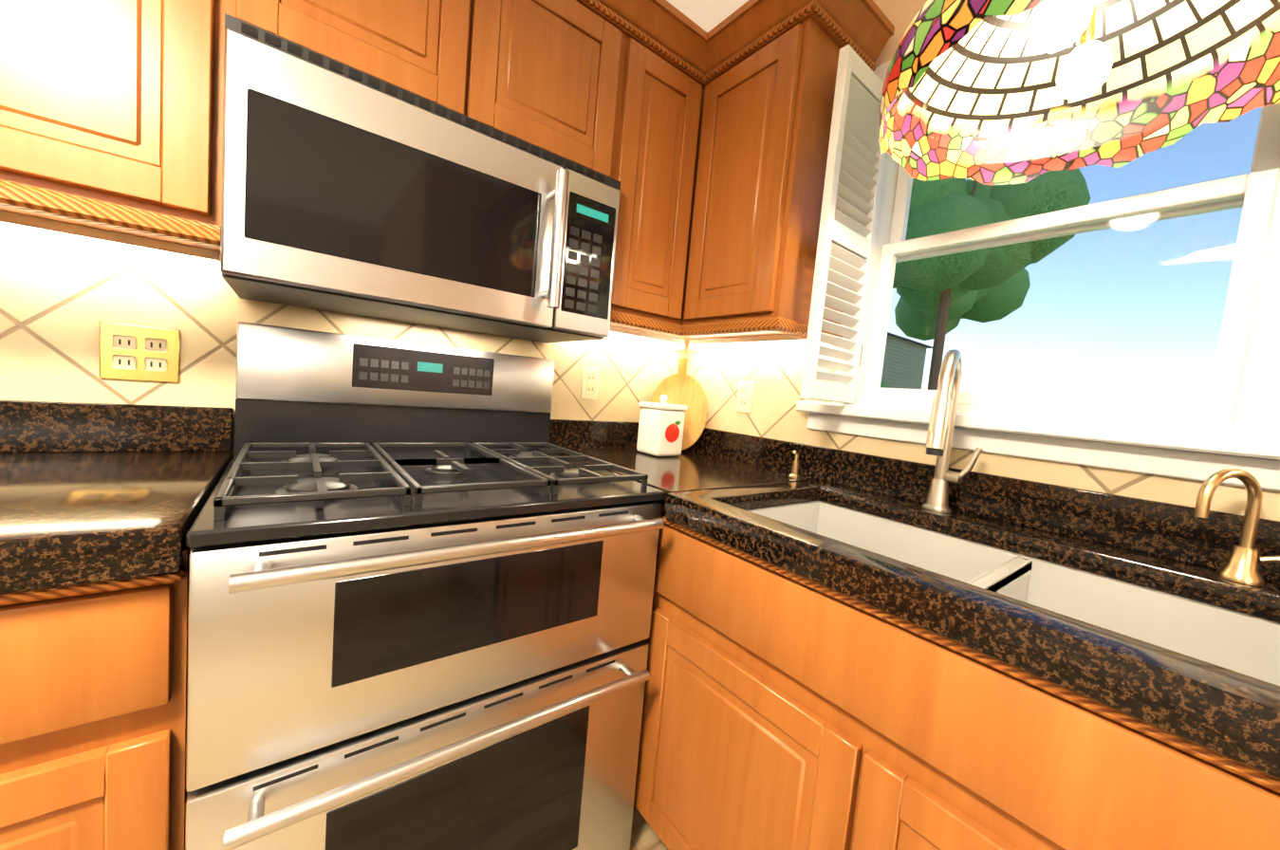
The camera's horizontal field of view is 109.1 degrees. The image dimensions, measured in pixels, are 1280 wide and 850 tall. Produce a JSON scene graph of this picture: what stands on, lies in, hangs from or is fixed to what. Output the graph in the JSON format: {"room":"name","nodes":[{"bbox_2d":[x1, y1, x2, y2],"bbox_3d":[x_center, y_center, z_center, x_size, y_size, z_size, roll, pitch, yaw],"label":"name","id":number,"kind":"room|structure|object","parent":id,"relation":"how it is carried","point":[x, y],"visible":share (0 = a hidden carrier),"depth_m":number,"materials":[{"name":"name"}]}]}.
{"room":"kitchen","nodes":[
{"label":"kitchen","id":0,"kind":"room"},
{"bbox_2d":[0,235,686,641],"bbox_3d":[-1.287,-0.252,0.902,3.900,2.420,0.150,2,5,-38],"label":"wall","id":1,"kind":"structure","parent":0,"point":[59,304],"depth_m":1.01,"materials":[{"name":"tile"}]},
{"bbox_2d":[99,321,180,383],"bbox_3d":[-1.072,-0.154,0.979,0.118,0.118,0.008,2,5,-38],"label":"electrical outlet","id":2,"kind":"object","parent":1,"relation":"attached to","point":[131,352],"visible":1,"depth_m":0.98,"materials":[{"name":"yellow plastic"}]},
{"bbox_2d":[0,0,288,253],"bbox_3d":[-0.926,-0.783,0.790,0.480,0.834,0.339,2,5,-38],"label":"upper cabinet","id":3,"kind":"object","parent":1,"relation":"attached to","point":[111,111],"depth_m":0.71,"materials":[{"name":"brown wood"}]},
{"bbox_2d":[0,210,220,272],"bbox_3d":[-0.970,-0.351,0.831,0.322,0.037,0.273,2,5,-38],"label":"led light","id":4,"kind":"object","parent":3,"relation":"attached to","point":[34,229],"depth_m":0.89,"materials":[{"name":"white plastic"}]},
{"bbox_2d":[288,0,512,131],"bbox_3d":[-0.597,-0.939,1.020,0.459,0.502,0.339,2,5,-38],"label":"upper cabinet","id":5,"kind":"object","parent":1,"relation":"attached to","point":[451,54],"depth_m":0.95,"materials":[{"name":"brown wood"}]},
{"bbox_2d":[220,13,620,343],"bbox_3d":[-0.472,-0.469,1.113,0.784,0.416,0.445,2,5,-38],"label":"over-the-range microwave","id":6,"kind":"object","parent":5,"relation":"attached to","point":[348,190],"visible":1,"depth_m":0.91,"materials":[{"name":"silver metal"}]},
{"bbox_2d":[504,0,603,169],"bbox_3d":[-0.332,-0.931,1.224,0.459,0.502,0.339,2,5,-38],"label":"upper cabinet","id":7,"kind":"object","parent":1,"relation":"attached to","point":[554,45],"depth_m":1.12,"materials":[{"name":"brown wood"}]},
{"bbox_2d":[580,366,599,399],"bbox_3d":[-0.180,-0.152,1.663,0.072,0.116,0.008,2,5,-38],"label":"electrical outlet","id":8,"kind":"object","parent":1,"relation":"attached to","point":[590,380],"visible":1,"depth_m":1.66,"materials":[{"name":"beige plastic"}]},
{"bbox_2d":[592,0,705,333],"bbox_3d":[-0.051,-0.754,1.425,0.384,0.834,0.401,2,5,-38],"label":"upper cabinet","id":9,"kind":"object","parent":1,"relation":"attached to","point":[649,78],"depth_m":1.31,"materials":[{"name":"brown wood"}]},
{"bbox_2d":[607,325,685,349],"bbox_3d":[0.032,-0.321,1.602,0.500,0.037,0.273,2,5,-38],"label":"led light","id":10,"kind":"object","parent":9,"relation":"attached to","point":[620,333],"depth_m":1.72,"materials":[{"name":"white plastic"}]},
{"bbox_2d":[629,798,667,849],"bbox_3d":[-0.051,1.229,-0.762,3.900,0.060,4.600,2,5,-38],"label":"floor","id":11,"kind":"structure","parent":0,"point":[644,836],"depth_m":1.17,"materials":[{"name":"tile"}]},
{"bbox_2d":[0,545,190,849],"bbox_3d":[-1.054,0.563,0.705,0.572,0.870,0.616,2,5,-38],"label":"base cabinet","id":12,"kind":"object","parent":11,"relation":"on","point":[93,710],"visible":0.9,"depth_m":0.56,"materials":[{"name":"brown wood"}]},
{"bbox_2d":[0,399,233,594],"bbox_3d":[-1.635,0.049,0.173,2.166,0.162,0.643,2,5,-38],"label":"countertop","id":13,"kind":"structure","parent":12,"relation":"on","point":[90,493],"depth_m":0.72,"materials":[{"name":"stone"}]},
{"bbox_2d":[185,321,664,849],"bbox_3d":[-0.464,0.414,1.068,0.784,1.215,0.723,2,5,-38],"label":"gas range","id":14,"kind":"object","parent":11,"relation":"on","point":[420,587],"visible":1,"depth_m":0.82,"materials":[{"name":"silver metal"}]},
{"bbox_2d":[634,505,1279,849],"bbox_3d":[0.568,0.692,0.887,0.623,0.870,1.105,2,5,-38],"label":"base cabinet","id":15,"kind":"object","parent":11,"relation":"on","point":[783,710],"visible":0.92,"depth_m":0.69,"materials":[{"name":"brown wood"}]},
{"bbox_2d":[548,419,1279,780],"bbox_3d":[0.643,0.203,0.797,0.643,0.162,2.445,2,5,-38],"label":"countertop","id":16,"kind":"structure","parent":15,"relation":"on","point":[714,484],"depth_m":0.81,"materials":[{"name":"stone"}]},
{"bbox_2d":[636,394,687,456],"bbox_3d":[0.078,-0.002,1.652,0.132,0.217,0.133,2,5,-38],"label":"canister","id":17,"kind":"object","parent":16,"relation":"on","point":[660,428],"visible":1,"depth_m":1.60,"materials":[{"name":"white ceramic"}]},
{"bbox_2d":[649,357,707,450],"bbox_3d":[0.152,-0.081,1.784,0.174,0.367,0.174,2,5,-38],"label":"cutting board","id":18,"kind":"object","parent":16,"relation":"on","point":[681,386],"visible":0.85,"depth_m":1.78,"materials":[{"name":"brown wood"}]},
{"bbox_2d":[788,450,800,479],"bbox_3d":[0.470,0.118,1.387,0.049,0.087,0.033,2,5,-38],"label":"soap pump","id":19,"kind":"object","parent":16,"relation":"on","point":[794,471],"visible":1,"depth_m":1.39,"materials":[{"name":"brown metal"}]},
{"bbox_2d":[921,349,982,513],"bbox_3d":[0.683,0.019,1.022,0.209,0.376,0.102,2,5,-38],"label":"pull-down faucet","id":20,"kind":"object","parent":16,"relation":"on","point":[941,425],"visible":1,"depth_m":1.04,"materials":[{"name":"silver metal"}]},
{"bbox_2d":[747,500,1279,686],"bbox_3d":[0.562,0.360,0.845,0.480,0.214,0.840,2,5,-38],"label":"undermount sink","id":21,"kind":"object","parent":16,"relation":"in","point":[1246,644],"visible":0.08,"depth_m":0.84,"materials":[{"name":"white ceramic"}]},
{"bbox_2d":[1193,468,1279,586],"bbox_3d":[0.965,0.163,0.724,0.106,0.182,0.109,2,5,-38],"label":"filter faucet","id":22,"kind":"object","parent":16,"relation":"on","point":[1241,566],"visible":1,"depth_m":0.73,"materials":[{"name":"brown metal"}]},
{"bbox_2d":[666,0,748,32],"bbox_3d":[0.165,-1.235,-0.946,3.900,0.060,4.600,2,5,-38],"label":"ceiling","id":23,"kind":"structure","parent":0,"point":[707,15],"depth_m":1.52,"materials":[{"name":"beige paint"}]},
{"bbox_2d":[878,0,1279,185],"bbox_3d":[0.728,-0.890,0.719,0.552,0.772,0.552,2,5,-38],"label":"pendant lamp","id":24,"kind":"object","parent":23,"relation":"hanging from","point":[995,92],"visible":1,"depth_m":0.85,"materials":[{"name":"multicoloured glass"}]},
{"bbox_2d":[685,0,1279,559],"bbox_3d":[0.983,-0.062,1.019,0.150,2.420,2.450,2,5,-38],"label":"wall","id":25,"kind":"structure","parent":0,"point":[772,374],"depth_m":1.32,"materials":[{"name":"tile"}]},
{"bbox_2d":[735,380,754,413],"bbox_3d":[0.383,-0.103,1.669,0.008,0.116,0.072,2,5,-38],"label":"electrical outlet","id":26,"kind":"object","parent":25,"relation":"attached to","point":[745,397],"visible":1,"depth_m":1.67,"materials":[{"name":"beige plastic"}]},
{"bbox_2d":[679,0,884,338],"bbox_3d":[0.378,-0.713,1.375,0.400,0.834,0.368,2,5,-38],"label":"upper cabinet","id":27,"kind":"object","parent":25,"relation":"attached to","point":[706,150],"depth_m":1.23,"materials":[{"name":"brown wood"}]},
{"bbox_2d":[688,333,806,350],"bbox_3d":[0.315,-0.290,1.524,0.253,0.037,0.609,2,5,-38],"label":"led light","id":28,"kind":"object","parent":27,"relation":"attached to","point":[788,341],"depth_m":1.58,"materials":[{"name":"white plastic"}]},
{"bbox_2d":[796,59,1279,491],"bbox_3d":[0.930,-0.452,1.056,0.208,1.050,1.050,2,5,-38],"label":"window","id":29,"kind":"structure","parent":25,"relation":"in","point":[1233,422],"depth_m":0.92,"materials":[{"name":"white"}]},
{"bbox_2d":[799,44,886,403],"bbox_3d":[0.808,-0.450,0.909,0.262,0.864,0.844,2,5,-38],"label":"window shutters","id":30,"kind":"object","parent":29,"relation":"attached to","point":[853,180],"visible":0.92,"depth_m":1.20,"materials":[{"name":"white wood"}]},
{"label":"outside","id":31,"kind":"structure","parent":0,"visible":0},
{"bbox_3d":[1.894,0.865,16.075,100.000,0.100,100.000,2,5,-38],"label":"lawn","id":32,"kind":"structure","parent":31,"visible":0},
{"bbox_2d":[881,332,932,389],"bbox_3d":[8.655,-1.969,20.849,8.200,6.000,5.400,2,5,-38],"label":"house","id":33,"kind":"structure","parent":32,"relation":"on","point":[900,347],"depth_m":19.84,"materials":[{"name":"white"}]},
{"bbox_2d":[880,167,1090,389],"bbox_3d":[11.007,-5.210,21.156,20.870,12.827,15.704,2,5,-38],"label":"tree","id":34,"kind":"object","parent":32,"relation":"on","point":[1011,205],"depth_m":11.74,"materials":[{"name":"green plant"}]}
]}

